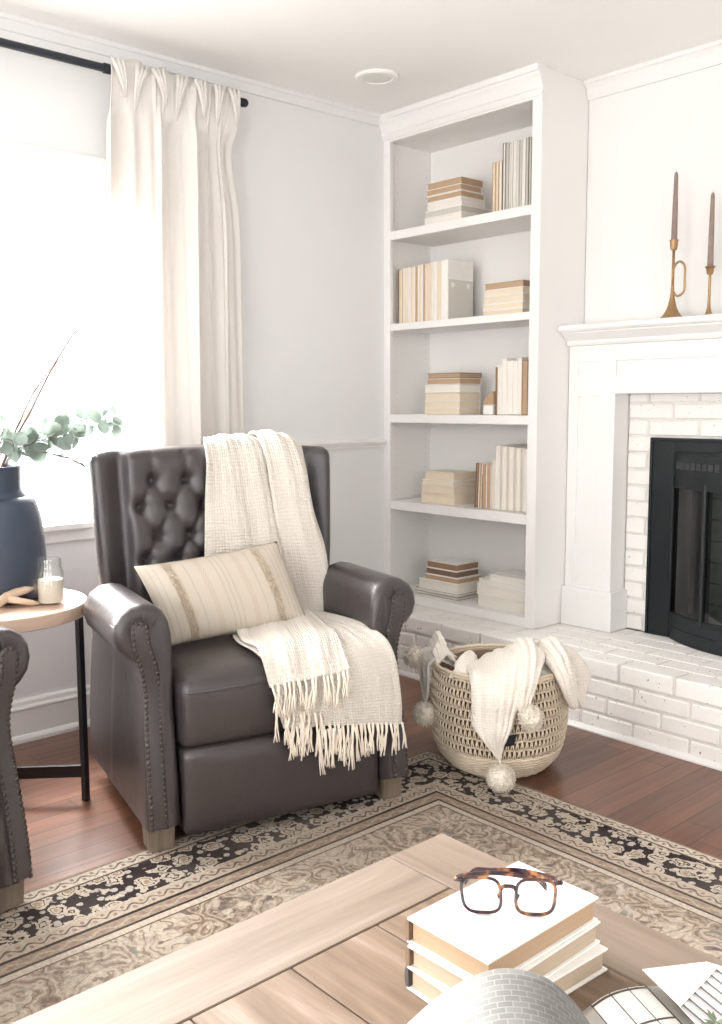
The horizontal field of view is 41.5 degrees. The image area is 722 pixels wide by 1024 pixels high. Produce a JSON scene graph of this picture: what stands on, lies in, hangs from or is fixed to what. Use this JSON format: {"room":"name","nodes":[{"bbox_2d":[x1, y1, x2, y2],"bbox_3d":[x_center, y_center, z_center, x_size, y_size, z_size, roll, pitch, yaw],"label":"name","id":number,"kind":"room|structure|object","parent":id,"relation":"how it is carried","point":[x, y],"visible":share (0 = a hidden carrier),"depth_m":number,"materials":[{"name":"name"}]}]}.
{"room":"living room","nodes":[
{"label":"living room","id":0,"kind":"room"},
{"bbox_2d":[0,29,383,700],"bbox_3d":[-1.583,-0.377,2.976,5.900,2.440,0.150,-6,9,-42],"label":"wall","id":1,"kind":"structure","parent":0,"point":[309,184],"depth_m":3.98,"materials":[{"name":"paint"}]},
{"bbox_2d":[10,684,89,745],"bbox_3d":[-1.816,0.800,2.776,4.800,0.150,0.028,-6,9,-42],"label":"baseboard","id":2,"kind":"structure","parent":1,"relation":"attached to","point":[33,718],"depth_m":3.39,"materials":[{"name":"paint"}]},
{"bbox_2d":[0,140,106,543],"bbox_3d":[-1.533,-0.522,2.968,1.995,1.346,0.185,-6,9,-42],"label":"window","id":3,"kind":"structure","parent":1,"relation":"in","point":[30,170],"depth_m":3.31,"materials":[{"name":"paint"}]},
{"bbox_2d":[0,37,247,107],"bbox_3d":[-1.371,-1.473,2.869,2.446,0.042,0.110,-6,9,-42],"label":"curtain rod","id":4,"kind":"object","parent":1,"relation":"attached to","point":[105,68],"visible":0.63,"depth_m":3.14,"materials":[{"name":"metal"}]},
{"bbox_2d":[106,55,243,448],"bbox_3d":[-0.662,-0.418,3.561,0.587,2.358,0.081,-6,9,-40],"label":"curtain","id":5,"kind":"object","parent":4,"relation":"hanging from","point":[174,294],"visible":0.61,"depth_m":3.49,"materials":[{"name":"fabric"}]},
{"bbox_2d":[0,11,380,126],"bbox_3d":[-1.762,-1.534,2.564,4.970,0.045,0.030,-6,9,-42],"label":"trim","id":6,"kind":"structure","parent":1,"relation":"attached to","point":[8,22],"depth_m":3.52,"materials":[{"name":"paint"}]},
{"bbox_2d":[299,438,386,449],"bbox_3d":[-0.316,-0.273,4.014,1.155,0.042,0.026,-6,9,-42],"label":"trim","id":7,"kind":"structure","parent":1,"relation":"attached to","point":[357,443],"depth_m":4.24,"materials":[{"name":"paint"}]},
{"bbox_2d":[0,0,721,113],"bbox_3d":[0.100,-1.440,0.963,5.900,0.120,5.200,-6,9,-42],"label":"ceiling","id":8,"kind":"structure","parent":0,"point":[317,48],"depth_m":3.28,"materials":[{"name":"paint"}]},
{"bbox_2d":[355,69,398,85],"bbox_3d":[0.063,-1.688,3.699,0.170,0.012,0.170,-6,9,-42],"label":"recessed light","id":9,"kind":"object","parent":8,"relation":"in","point":[372,77],"visible":1,"depth_m":3.68,"materials":[{"name":"paint"}]},
{"bbox_2d":[13,675,721,891],"bbox_3d":[0.110,1.103,1.256,5.900,0.120,5.200,-6,9,-42],"label":"floor","id":10,"kind":"structure","parent":0,"point":[675,799],"depth_m":2.87,"materials":[{"name":"brown wood"}]},
{"bbox_2d":[0,626,32,912],"bbox_3d":[-1.283,0.427,2.075,0.708,1.046,0.904,5,8,36],"label":"recliner armchair","id":11,"kind":"object","parent":10,"relation":"on","point":[15,857],"visible":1,"depth_m":2.20,"materials":[{"name":"brown leather"}]},
{"bbox_2d":[0,589,89,800],"bbox_3d":[-1.050,0.565,2.798,0.498,0.604,0.498,-6,9,-42],"label":"side table","id":12,"kind":"object","parent":10,"relation":"on","point":[19,618],"visible":0.69,"depth_m":2.79,"materials":[{"name":"beige wood"}]},
{"bbox_2d":[0,586,38,606],"bbox_3d":[-1.017,0.248,2.656,0.080,0.055,0.240,5,8,36],"label":"driftwood","id":13,"kind":"object","parent":12,"relation":"on","point":[12,596],"visible":0.99,"depth_m":2.70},
{"bbox_2d":[0,464,46,605],"bbox_3d":[-1.091,0.060,2.811,0.302,0.394,0.302,-6,9,-42],"label":"vase","id":14,"kind":"object","parent":12,"relation":"on","point":[22,537],"visible":0.86,"depth_m":2.74,"materials":[{"name":"blue ceramic"}]},
{"bbox_2d":[0,384,15,441],"bbox_3d":[-1.078,-0.177,2.787,0.136,0.432,0.103,-2,7,-17],"label":"stem","id":15,"kind":"object","parent":14,"relation":"in","point":[3,401],"visible":0.61,"depth_m":2.78,"materials":[{"name":"green plant"}]},
{"bbox_2d":[0,427,27,461],"bbox_3d":[-1.010,-0.100,2.727,0.113,0.292,0.184,-3,7,-21],"label":"stem","id":16,"kind":"object","parent":14,"relation":"in","point":[10,440],"visible":1,"depth_m":2.70,"materials":[{"name":"green plant"}]},
{"bbox_2d":[0,329,77,465],"bbox_3d":[-0.967,-0.254,2.816,0.272,0.577,0.017,-3,7,-20],"label":"bare twig","id":17,"kind":"object","parent":14,"relation":"in","point":[56,360],"visible":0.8,"depth_m":2.81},
{"bbox_2d":[4,412,93,466],"bbox_3d":[-0.939,-0.132,2.834,0.293,0.331,0.160,-6,9,-42],"label":"stem","id":18,"kind":"object","parent":14,"relation":"in","point":[58,423],"visible":0.93,"depth_m":2.82,"materials":[{"name":"green plant"}]},
{"bbox_2d":[27,400,127,443],"bbox_3d":[-0.915,-0.156,2.887,0.410,0.366,0.127,-4,8,-32],"label":"stem","id":19,"kind":"object","parent":14,"relation":"in","point":[100,409],"visible":0.63,"depth_m":2.92,"materials":[{"name":"green plant"}]},
{"bbox_2d":[36,560,64,603],"bbox_3d":[-0.897,0.196,2.747,0.077,0.131,0.077,-6,9,-42],"label":"jar candle","id":20,"kind":"object","parent":12,"relation":"on","point":[50,589],"visible":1,"depth_m":2.72,"materials":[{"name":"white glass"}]},
{"bbox_2d":[84,444,414,852],"bbox_3d":[-0.370,0.330,2.892,0.904,1.046,0.708,-4,7,-28],"label":"recliner armchair","id":21,"kind":"object","parent":10,"relation":"on","point":[184,733],"visible":0.59,"depth_m":2.65,"materials":[{"name":"brown leather"}]},
{"bbox_2d":[134,541,305,645],"bbox_3d":[-0.403,0.237,2.822,0.515,0.263,0.158,-4,7,-28],"label":"lumbar pillow","id":22,"kind":"object","parent":21,"relation":"on","point":[222,594],"visible":0.97,"depth_m":2.76,"materials":[{"name":"fabric"}]},
{"bbox_2d":[172,634,290,747],"bbox_3d":[-0.335,0.480,2.846,0.588,0.218,0.550,-4,7,-28],"label":"seat cushion","id":23,"kind":"object","parent":21,"relation":"on","point":[222,697],"depth_m":2.55,"materials":[{"name":"brown leather"}]},
{"bbox_2d":[203,429,407,775],"bbox_3d":[-0.239,0.226,2.908,0.428,0.940,0.770,-4,8,-32],"label":"throw blanket","id":24,"kind":"object","parent":21,"relation":"on","point":[324,668],"visible":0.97,"depth_m":2.76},
{"bbox_2d":[0,750,721,1023],"bbox_3d":[-0.345,1.080,0.914,3.972,0.006,2.708,-6,9,-42],"label":"area rug","id":25,"kind":"object","parent":10,"relation":"on","point":[69,936],"visible":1,"depth_m":2.38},
{"bbox_2d":[12,833,721,1023],"bbox_3d":[0.103,0.859,0.851,1.128,0.442,1.148,-6,9,-42],"label":"coffee table","id":26,"kind":"object","parent":25,"relation":"on","point":[334,952],"visible":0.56,"depth_m":1.25,"materials":[{"name":"brown wood"}]},
{"bbox_2d":[408,968,589,1023],"bbox_3d":[0.104,0.556,0.834,0.345,0.160,0.294,1,7,9],"label":"decorative bowl","id":27,"kind":"object","parent":26,"relation":"on","point":[503,995],"visible":1,"depth_m":0.94,"materials":[{"name":"ceramic"}]},
{"bbox_2d":[404,944,607,1003],"bbox_3d":[0.186,0.579,1.210,0.226,0.031,0.141,-6,8,-39],"label":"hardcover book","id":28,"kind":"object","parent":26,"relation":"on","point":[589,965],"visible":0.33,"depth_m":1.19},
{"bbox_2d":[405,920,600,989],"bbox_3d":[0.183,0.548,1.208,0.222,0.030,0.137,-6,9,-42],"label":"hardcover book","id":29,"kind":"object","parent":28,"relation":"on","point":[423,964],"visible":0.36,"depth_m":1.17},
{"bbox_2d":[405,861,598,977],"bbox_3d":[0.180,0.515,1.207,0.218,0.033,0.136,-6,9,-42],"label":"hardcover book","id":30,"kind":"object","parent":29,"relation":"on","point":[471,944],"visible":0.79,"depth_m":1.17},
{"bbox_2d":[454,867,562,915],"bbox_3d":[0.187,0.476,1.218,0.136,0.042,0.078,0,7,5],"label":"eyeglasses","id":31,"kind":"object","parent":30,"relation":"on","point":[526,875],"visible":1,"depth_m":1.20,"materials":[{"name":"brown"}]},
{"bbox_2d":[583,986,694,1023],"bbox_3d":[0.346,0.602,1.039,0.124,0.021,0.253,-2,7,-16],"label":"open magazine","id":32,"kind":"object","parent":26,"relation":"on","point":[638,1004],"visible":0.92,"depth_m":1.12,"materials":[{"name":"white paper"}]},
{"bbox_2d":[642,962,716,1006],"bbox_3d":[0.402,0.569,1.155,0.089,0.001,0.077,-2,7,-17],"label":"card","id":33,"kind":"object","parent":32,"relation":"on","point":[679,982],"visible":1,"depth_m":1.16,"materials":[{"name":"paper"}]},
{"bbox_2d":[680,962,721,1023],"bbox_3d":[0.456,0.593,1.089,0.167,0.029,0.220,0,7,-2],"label":"paper","id":34,"kind":"object","parent":26,"relation":"on","point":[708,995],"visible":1,"depth_m":1.12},
{"bbox_2d":[430,643,568,777],"bbox_3d":[0.452,0.651,3.131,0.451,0.341,0.451,-6,9,-42],"label":"woven basket","id":35,"kind":"object","parent":10,"relation":"on","point":[455,737],"visible":0.63,"depth_m":2.97,"materials":[{"name":"wicker"}]},
{"bbox_2d":[403,631,590,793],"bbox_3d":[0.437,0.604,3.121,0.476,0.436,0.582,-6,9,-42],"label":"knitted throw","id":36,"kind":"object","parent":35,"relation":"in","point":[504,681],"visible":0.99,"depth_m":2.91,"materials":[{"name":"fabric"}]},
{"bbox_2d":[397,604,721,770],"bbox_3d":[1.279,0.671,3.278,0.508,0.266,3.398,-6,9,-42],"label":"brick hearth","id":37,"kind":"object","parent":10,"relation":"on","point":[661,694],"visible":0.49,"depth_m":3.36,"materials":[{"name":"brick"}]},
{"bbox_2d":[379,63,588,628],"bbox_3d":[0.496,-0.651,4.122,0.342,2.173,0.888,-6,9,-42],"label":"bookcase","id":38,"kind":"object","parent":37,"relation":"on","point":[461,132],"visible":0.8,"depth_m":4.13,"materials":[{"name":"paint"}]},
{"bbox_2d":[398,270,402,322],"bbox_3d":[0.251,-0.984,4.380,0.190,0.245,0.032,-6,9,-42],"label":"book","id":39,"kind":"object","parent":38,"relation":"on","point":[400,272],"visible":0.16,"depth_m":4.32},
{"bbox_2d":[403,267,409,322],"bbox_3d":[0.273,-0.983,4.354,0.190,0.250,0.035,-6,9,-42],"label":"book","id":40,"kind":"object","parent":38,"relation":"on","point":[406,271],"visible":0.16,"depth_m":4.29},
{"bbox_2d":[410,267,413,321],"bbox_3d":[0.299,-0.981,4.333,0.190,0.250,0.030,-6,9,-42],"label":"book","id":41,"kind":"object","parent":38,"relation":"on","point":[411,268],"visible":0.19,"depth_m":4.27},
{"bbox_2d":[414,266,417,321],"bbox_3d":[0.317,-0.980,4.311,0.190,0.252,0.025,-6,9,-42],"label":"book","id":42,"kind":"object","parent":38,"relation":"on","point":[415,267],"visible":0.16,"depth_m":4.25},
{"bbox_2d":[418,264,421,321],"bbox_3d":[0.333,-0.978,4.292,0.190,0.253,0.021,-6,9,-42],"label":"book","id":43,"kind":"object","parent":38,"relation":"on","point":[419,266],"visible":0.16,"depth_m":4.23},
{"bbox_2d":[422,264,425,320],"bbox_3d":[0.349,-0.977,4.277,0.190,0.254,0.023,-6,9,-42],"label":"book","id":44,"kind":"object","parent":38,"relation":"on","point":[423,265],"visible":0.18,"depth_m":4.21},
{"bbox_2d":[426,263,431,320],"bbox_3d":[0.368,-0.974,4.252,0.190,0.254,0.037,-6,9,-42],"label":"book","id":45,"kind":"object","parent":38,"relation":"on","point":[428,266],"visible":0.16,"depth_m":4.19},
{"bbox_2d":[432,262,435,319],"bbox_3d":[0.390,-0.973,4.231,0.190,0.256,0.021,-6,9,-42],"label":"book","id":46,"kind":"object","parent":38,"relation":"on","point":[433,263],"visible":0.16,"depth_m":4.17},
{"bbox_2d":[436,261,441,319],"bbox_3d":[0.410,-0.970,4.209,0.190,0.256,0.037,-6,9,-42],"label":"book","id":47,"kind":"object","parent":38,"relation":"on","point":[438,264],"visible":0.14,"depth_m":4.15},
{"bbox_2d":[415,590,477,600],"bbox_3d":[0.400,0.370,4.365,0.170,0.012,0.270,-6,9,-41],"label":"book","id":48,"kind":"object","parent":38,"relation":"on","point":[416,591],"visible":0.34,"depth_m":4.28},
{"bbox_2d":[415,586,476,597],"bbox_3d":[0.401,0.356,4.362,0.170,0.014,0.266,-6,9,-42],"label":"book","id":49,"kind":"object","parent":48,"relation":"on","point":[417,587],"visible":0.33,"depth_m":4.28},
{"bbox_2d":[418,576,478,594],"bbox_3d":[0.405,0.327,4.346,0.160,0.045,0.244,-6,9,-41],"label":"book","id":50,"kind":"object","parent":49,"relation":"on","point":[423,583],"visible":0.5,"depth_m":4.27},
{"bbox_2d":[425,573,481,584],"bbox_3d":[0.419,0.293,4.321,0.160,0.025,0.205,-6,9,-41],"label":"book","id":51,"kind":"object","parent":50,"relation":"on","point":[474,578],"visible":0.5,"depth_m":4.25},
{"bbox_2d":[426,567,478,578],"bbox_3d":[0.414,0.266,4.314,0.150,0.029,0.190,-6,9,-41],"label":"book","id":52,"kind":"object","parent":51,"relation":"on","point":[466,573],"visible":0.67,"depth_m":4.25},
{"bbox_2d":[427,556,478,571],"bbox_3d":[0.416,0.235,4.310,0.150,0.031,0.182,-6,9,-42],"label":"book","id":53,"kind":"object","parent":52,"relation":"on","point":[448,563],"visible":1,"depth_m":4.27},
{"bbox_2d":[421,493,474,504],"bbox_3d":[0.396,-0.064,4.301,0.150,0.041,0.208,-6,9,-42],"label":"book","id":54,"kind":"object","parent":38,"relation":"on","point":[427,498],"visible":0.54,"depth_m":4.24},
{"bbox_2d":[421,483,474,495],"bbox_3d":[0.396,-0.106,4.292,0.150,0.043,0.202,-6,9,-42],"label":"book","id":55,"kind":"object","parent":54,"relation":"on","point":[426,488],"visible":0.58,"depth_m":4.23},
{"bbox_2d":[423,478,474,485],"bbox_3d":[0.397,-0.138,4.287,0.150,0.021,0.196,-6,9,-41],"label":"book","id":56,"kind":"object","parent":55,"relation":"on","point":[425,481],"visible":0.55,"depth_m":4.22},
{"bbox_2d":[425,469,475,480],"bbox_3d":[0.403,-0.167,4.282,0.150,0.035,0.180,-6,9,-42],"label":"book","id":57,"kind":"object","parent":56,"relation":"on","point":[445,474],"visible":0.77,"depth_m":4.24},
{"bbox_2d":[424,212,475,224],"bbox_3d":[0.427,-1.265,4.162,0.210,0.035,0.224,-6,9,-41],"label":"book","id":58,"kind":"object","parent":38,"relation":"on","point":[458,215],"visible":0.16,"depth_m":4.07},
{"bbox_2d":[425,204,491,218],"bbox_3d":[0.425,-1.297,4.153,0.200,0.029,0.218,-6,9,-41],"label":"book","id":59,"kind":"object","parent":58,"relation":"on","point":[458,208],"visible":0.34,"depth_m":4.07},
{"bbox_2d":[427,200,484,211],"bbox_3d":[0.411,-1.319,4.135,0.150,0.017,0.205,-6,9,-42],"label":"book","id":60,"kind":"object","parent":59,"relation":"on","point":[462,202],"visible":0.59,"depth_m":4.07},
{"bbox_2d":[427,196,484,207],"bbox_3d":[0.412,-1.336,4.133,0.150,0.016,0.200,-6,9,-42],"label":"book","id":61,"kind":"object","parent":60,"relation":"on","point":[460,198],"visible":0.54,"depth_m":4.07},
{"bbox_2d":[427,190,484,203],"bbox_3d":[0.411,-1.358,4.130,0.150,0.026,0.200,-6,9,-42],"label":"book","id":62,"kind":"object","parent":61,"relation":"on","point":[454,194],"visible":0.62,"depth_m":4.07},
{"bbox_2d":[427,183,481,196],"bbox_3d":[0.403,-1.384,4.120,0.135,0.026,0.200,-6,9,-42],"label":"book","id":63,"kind":"object","parent":62,"relation":"on","point":[460,186],"visible":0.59,"depth_m":4.06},
{"bbox_2d":[427,177,482,190],"bbox_3d":[0.406,-1.411,4.120,0.135,0.026,0.200,-6,9,-42],"label":"book","id":64,"kind":"object","parent":63,"relation":"on","point":[469,181],"visible":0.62,"depth_m":4.06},
{"bbox_2d":[425,408,479,414],"bbox_3d":[0.404,-0.447,4.234,0.135,0.025,0.214,-6,9,-42],"label":"book","id":65,"kind":"object","parent":38,"relation":"on","point":[470,410],"visible":0.83,"depth_m":4.17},
{"bbox_2d":[425,401,479,408],"bbox_3d":[0.406,-0.477,4.231,0.135,0.033,0.213,-6,9,-41],"label":"book","id":66,"kind":"object","parent":65,"relation":"on","point":[428,404],"visible":0.94,"depth_m":4.17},
{"bbox_2d":[425,392,479,400],"bbox_3d":[0.406,-0.512,4.227,0.135,0.035,0.212,-6,9,-42],"label":"book","id":67,"kind":"object","parent":66,"relation":"on","point":[456,396],"visible":1,"depth_m":4.16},
{"bbox_2d":[424,384,479,392],"bbox_3d":[0.404,-0.547,4.222,0.135,0.033,0.212,-6,9,-42],"label":"book","id":68,"kind":"object","parent":67,"relation":"on","point":[460,387],"visible":0.94,"depth_m":4.17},
{"bbox_2d":[427,378,481,384],"bbox_3d":[0.411,-0.576,4.209,0.140,0.027,0.200,-6,9,-41],"label":"book","id":69,"kind":"object","parent":68,"relation":"on","point":[440,381],"visible":0.91,"depth_m":4.15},
{"bbox_2d":[427,372,481,378],"bbox_3d":[0.412,-0.602,4.205,0.140,0.022,0.198,-6,9,-41],"label":"book","id":70,"kind":"object","parent":69,"relation":"on","point":[459,374],"visible":0.8,"depth_m":4.15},
{"bbox_2d":[442,259,472,318],"bbox_3d":[0.425,-0.967,4.171,0.165,0.258,0.037,-6,9,-42],"label":"slipcase","id":71,"kind":"object","parent":38,"relation":"on","point":[457,276],"visible":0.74,"depth_m":4.14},
{"bbox_2d":[482,391,494,414],"bbox_3d":[0.551,-0.462,4.033,0.050,0.098,0.075,-6,9,-42],"label":"ornament","id":72,"kind":"object","parent":38,"relation":"on","point":[490,399],"visible":0.66,"depth_m":4.01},
{"bbox_2d":[486,464,492,508],"bbox_3d":[0.609,-0.114,4.085,0.190,0.190,0.029,-6,9,-42],"label":"book","id":73,"kind":"object","parent":38,"relation":"on","point":[489,467],"visible":0.27,"depth_m":4.02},
{"bbox_2d":[492,460,495,509],"bbox_3d":[0.630,-0.121,4.063,0.190,0.208,0.019,-6,9,-42],"label":"book","id":74,"kind":"object","parent":38,"relation":"on","point":[494,461],"visible":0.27,"depth_m":4.00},
{"bbox_2d":[497,365,501,414],"bbox_3d":[0.642,-0.511,3.998,0.190,0.203,0.019,-6,9,-42],"label":"book","id":75,"kind":"object","parent":38,"relation":"on","point":[499,367],"visible":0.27,"depth_m":3.94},
{"bbox_2d":[477,593,524,613],"bbox_3d":[0.660,0.381,4.084,0.180,0.051,0.268,-6,9,-42],"label":"book","id":76,"kind":"object","parent":38,"relation":"on","point":[483,600],"visible":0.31,"depth_m":4.03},
{"bbox_2d":[477,582,524,601],"bbox_3d":[0.652,0.333,4.073,0.170,0.046,0.270,-6,9,-42],"label":"book","id":77,"kind":"object","parent":76,"relation":"on","point":[485,589],"visible":0.34,"depth_m":4.02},
{"bbox_2d":[478,576,524,590],"bbox_3d":[0.657,0.299,4.066,0.170,0.021,0.262,-6,9,-41],"label":"book","id":78,"kind":"object","parent":77,"relation":"on","point":[485,580],"visible":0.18,"depth_m":4.02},
{"bbox_2d":[489,570,524,585],"bbox_3d":[0.673,0.278,4.042,0.160,0.023,0.205,-6,9,-42],"label":"book","id":79,"kind":"object","parent":78,"relation":"on","point":[509,576],"visible":0.5,"depth_m":4.03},
{"bbox_2d":[502,142,506,209],"bbox_3d":[0.645,-1.353,3.893,0.190,0.272,0.015,-6,9,-42],"label":"book","id":80,"kind":"object","parent":38,"relation":"on","point":[504,144],"visible":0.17,"depth_m":3.83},
{"bbox_2d":[482,307,528,315],"bbox_3d":[0.647,-0.825,3.953,0.190,0.023,0.212,-6,9,-41],"label":"book","id":81,"kind":"object","parent":38,"relation":"on","point":[521,309],"visible":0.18,"depth_m":3.88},
{"bbox_2d":[483,301,529,310],"bbox_3d":[0.645,-0.848,3.947,0.180,0.023,0.210,-6,9,-41],"label":"book","id":82,"kind":"object","parent":81,"relation":"on","point":[519,304],"visible":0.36,"depth_m":3.87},
{"bbox_2d":[484,293,529,304],"bbox_3d":[0.643,-0.876,3.941,0.170,0.031,0.208,-6,9,-41],"label":"book","id":83,"kind":"object","parent":82,"relation":"on","point":[521,296],"visible":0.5,"depth_m":3.87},
{"bbox_2d":[484,286,529,296],"bbox_3d":[0.642,-0.905,3.936,0.170,0.027,0.207,-6,9,-41],"label":"book","id":84,"kind":"object","parent":83,"relation":"on","point":[519,289],"visible":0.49,"depth_m":3.87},
{"bbox_2d":[485,280,529,289],"bbox_3d":[0.640,-0.931,3.932,0.160,0.024,0.204,-6,9,-41],"label":"book","id":85,"kind":"object","parent":84,"relation":"on","point":[516,283],"visible":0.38,"depth_m":3.87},
{"bbox_2d":[505,142,509,208],"bbox_3d":[0.656,-1.351,3.882,0.190,0.269,0.015,-6,9,-42],"label":"book","id":86,"kind":"object","parent":38,"relation":"on","point":[507,144],"visible":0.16,"depth_m":3.82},
{"bbox_2d":[496,444,518,509],"bbox_3d":[0.642,-0.151,4.045,0.190,0.272,0.016,-6,9,-42],"label":"book","id":87,"kind":"object","parent":38,"relation":"on","point":[497,446],"visible":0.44,"depth_m":3.98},
{"bbox_2d":[501,358,516,414],"bbox_3d":[0.659,-0.523,3.981,0.190,0.232,0.025,-6,9,-42],"label":"book","id":88,"kind":"object","parent":38,"relation":"on","point":[504,360],"visible":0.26,"depth_m":3.92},
{"bbox_2d":[506,361,511,414],"bbox_3d":[0.678,-0.516,3.962,0.190,0.222,0.027,-6,9,-42],"label":"book","id":89,"kind":"object","parent":38,"relation":"on","point":[509,363],"visible":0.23,"depth_m":3.90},
{"bbox_2d":[509,141,512,208],"bbox_3d":[0.670,-1.351,3.872,0.190,0.272,0.015,-6,9,-42],"label":"book","id":90,"kind":"object","parent":38,"relation":"on","point":[511,143],"visible":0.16,"depth_m":3.81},
{"bbox_2d":[502,445,521,510],"bbox_3d":[0.665,-0.147,4.020,0.190,0.270,0.016,-6,9,-42],"label":"book","id":91,"kind":"object","parent":38,"relation":"on","point":[504,447],"visible":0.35,"depth_m":3.96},
{"bbox_2d":[499,444,526,509],"bbox_3d":[0.653,-0.149,4.032,0.190,0.271,0.016,-6,9,-42],"label":"book","id":92,"kind":"object","parent":38,"relation":"on","point":[501,446],"visible":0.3,"depth_m":3.97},
{"bbox_2d":[512,360,516,414],"bbox_3d":[0.695,-0.514,3.942,0.190,0.222,0.023,-6,9,-42],"label":"book","id":93,"kind":"object","parent":38,"relation":"on","point":[514,362],"visible":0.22,"depth_m":3.88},
{"bbox_2d":[505,445,526,510],"bbox_3d":[0.677,-0.145,4.005,0.190,0.268,0.021,-6,9,-42],"label":"book","id":94,"kind":"object","parent":38,"relation":"on","point":[507,486],"visible":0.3,"depth_m":3.94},
{"bbox_2d":[512,447,519,511],"bbox_3d":[0.702,-0.141,3.978,0.190,0.266,0.016,-6,9,-42],"label":"book","id":95,"kind":"object","parent":38,"relation":"on","point":[514,448],"visible":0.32,"depth_m":3.92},
{"bbox_2d":[515,140,518,206],"bbox_3d":[0.689,-1.347,3.846,0.190,0.269,0.015,-6,9,-42],"label":"book","id":96,"kind":"object","parent":38,"relation":"on","point":[517,142],"visible":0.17,"depth_m":3.78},
{"bbox_2d":[509,446,526,511],"bbox_3d":[0.691,-0.143,3.991,0.190,0.267,0.016,-6,9,-42],"label":"book","id":97,"kind":"object","parent":38,"relation":"on","point":[511,448],"visible":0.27,"depth_m":3.93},
{"bbox_2d":[518,139,522,206],"bbox_3d":[0.702,-1.346,3.836,0.190,0.269,0.015,-6,9,-42],"label":"book","id":98,"kind":"object","parent":38,"relation":"on","point":[520,141],"visible":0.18,"depth_m":3.77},
{"bbox_2d":[519,448,523,512],"bbox_3d":[0.726,-0.137,3.954,0.190,0.264,0.016,-6,9,-42],"label":"book","id":99,"kind":"object","parent":38,"relation":"on","point":[521,449],"visible":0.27,"depth_m":3.89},
{"bbox_2d":[516,447,526,511],"bbox_3d":[0.715,-0.139,3.967,0.190,0.265,0.016,-6,9,-42],"label":"book","id":100,"kind":"object","parent":38,"relation":"on","point":[518,449],"visible":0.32,"depth_m":3.91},
{"bbox_2d":[516,357,528,414],"bbox_3d":[0.711,-0.518,3.922,0.190,0.234,0.025,-6,9,-42],"label":"book","id":101,"kind":"object","parent":38,"relation":"on","point":[519,359],"visible":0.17,"depth_m":3.86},
{"bbox_2d":[522,137,525,205],"bbox_3d":[0.714,-1.346,3.824,0.190,0.273,0.015,-6,9,-42],"label":"book","id":102,"kind":"object","parent":38,"relation":"on","point":[524,139],"visible":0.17,"depth_m":3.76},
{"bbox_2d":[521,360,528,414],"bbox_3d":[0.730,-0.510,3.903,0.190,0.222,0.029,-6,9,-42],"label":"book","id":103,"kind":"object","parent":38,"relation":"on","point":[525,363],"visible":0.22,"depth_m":3.84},
{"bbox_2d":[523,448,526,512],"bbox_3d":[0.738,-0.135,3.942,0.190,0.262,0.016,-6,9,-42],"label":"book","id":104,"kind":"object","parent":38,"relation":"on","point":[525,449],"visible":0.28,"depth_m":3.88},
{"bbox_2d":[525,137,530,204],"bbox_3d":[0.723,-1.344,3.811,0.190,0.271,0.015,-6,9,-42],"label":"book","id":105,"kind":"object","parent":38,"relation":"on","point":[527,139],"visible":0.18,"depth_m":3.75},
{"bbox_2d":[528,137,531,204],"bbox_3d":[0.733,-1.341,3.799,0.190,0.268,0.015,-6,9,-42],"label":"book","id":106,"kind":"object","parent":38,"relation":"on","point":[530,139],"visible":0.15,"depth_m":3.74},
{"bbox_2d":[558,314,721,632],"bbox_3d":[1.411,-0.074,3.287,0.177,1.214,1.678,-6,9,-42],"label":"fireplace mantel","id":107,"kind":"object","parent":37,"relation":"on","point":[609,361],"visible":1,"depth_m":3.77,"materials":[{"name":"paint"}]},
{"bbox_2d":[558,314,721,346],"bbox_3d":[1.408,-0.638,3.222,0.177,0.079,1.678,-6,9,-42],"label":"mantel shelf","id":108,"kind":"object","parent":107,"relation":"attached to","point":[697,329],"depth_m":3.53,"materials":[{"name":"paint"}]},
{"bbox_2d":[660,239,685,317],"bbox_3d":[1.141,-0.851,3.483,0.086,0.284,0.086,0,7,3],"label":"candlestick","id":109,"kind":"object","parent":107,"relation":"on","point":[671,311],"visible":0.91,"depth_m":3.47,"materials":[{"name":"gold metal"}]},
{"bbox_2d":[671,169,677,238],"bbox_3d":[1.140,-1.103,3.454,0.022,0.270,0.022,-6,9,-42],"label":"taper candle","id":110,"kind":"object","parent":109,"relation":"on","point":[674,228],"visible":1,"depth_m":3.45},
{"bbox_2d":[703,266,715,314],"bbox_3d":[1.254,-0.792,3.425,0.082,0.180,0.082,-6,9,-42],"label":"brass candlestick","id":111,"kind":"object","parent":107,"relation":"on","point":[709,269],"visible":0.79,"depth_m":3.42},
{"bbox_2d":[707,190,714,265],"bbox_3d":[1.253,-1.003,3.400,0.022,0.286,0.022,-6,9,-42],"label":"taper candle","id":112,"kind":"object","parent":111,"relation":"on","point":[710,259],"visible":1,"depth_m":3.39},
{"bbox_2d":[644,437,721,656],"bbox_3d":[1.501,0.131,3.419,0.426,0.776,0.980,-6,9,-42],"label":"fireplace insert","id":113,"kind":"object","parent":37,"relation":"on","point":[683,599],"visible":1,"depth_m":3.58,"materials":[{"name":"black paint"}]},
{"bbox_2d":[673,451,721,486],"bbox_3d":[1.417,-0.139,3.313,0.129,0.115,0.790,-6,9,-42],"label":"hood","id":114,"kind":"object","parent":113,"relation":"attached to","point":[690,468],"depth_m":3.49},
{"bbox_2d":[584,64,721,630],"bbox_3d":[2.303,-0.336,2.483,0.120,2.440,4.020,-6,9,-42],"label":"wall","id":115,"kind":"structure","parent":0,"point":[638,138],"depth_m":3.63,"materials":[{"name":"paint"}]},
{"bbox_2d":[583,39,721,100],"bbox_3d":[2.239,-1.507,2.294,0.042,0.070,4.019,-6,9,-42],"label":"trim","id":116,"kind":"structure","parent":115,"relation":"attached to","point":[708,55],"depth_m":3.55,"materials":[{"name":"paint"}]},
{"bbox_2d":[625,393,721,630],"bbox_3d":[1.501,0.046,3.410,0.103,0.945,1.200,-6,9,-42],"label":"brick surround","id":117,"kind":"object","parent":115,"relation":"attached to","point":[660,415],"visible":0.74,"depth_m":3.74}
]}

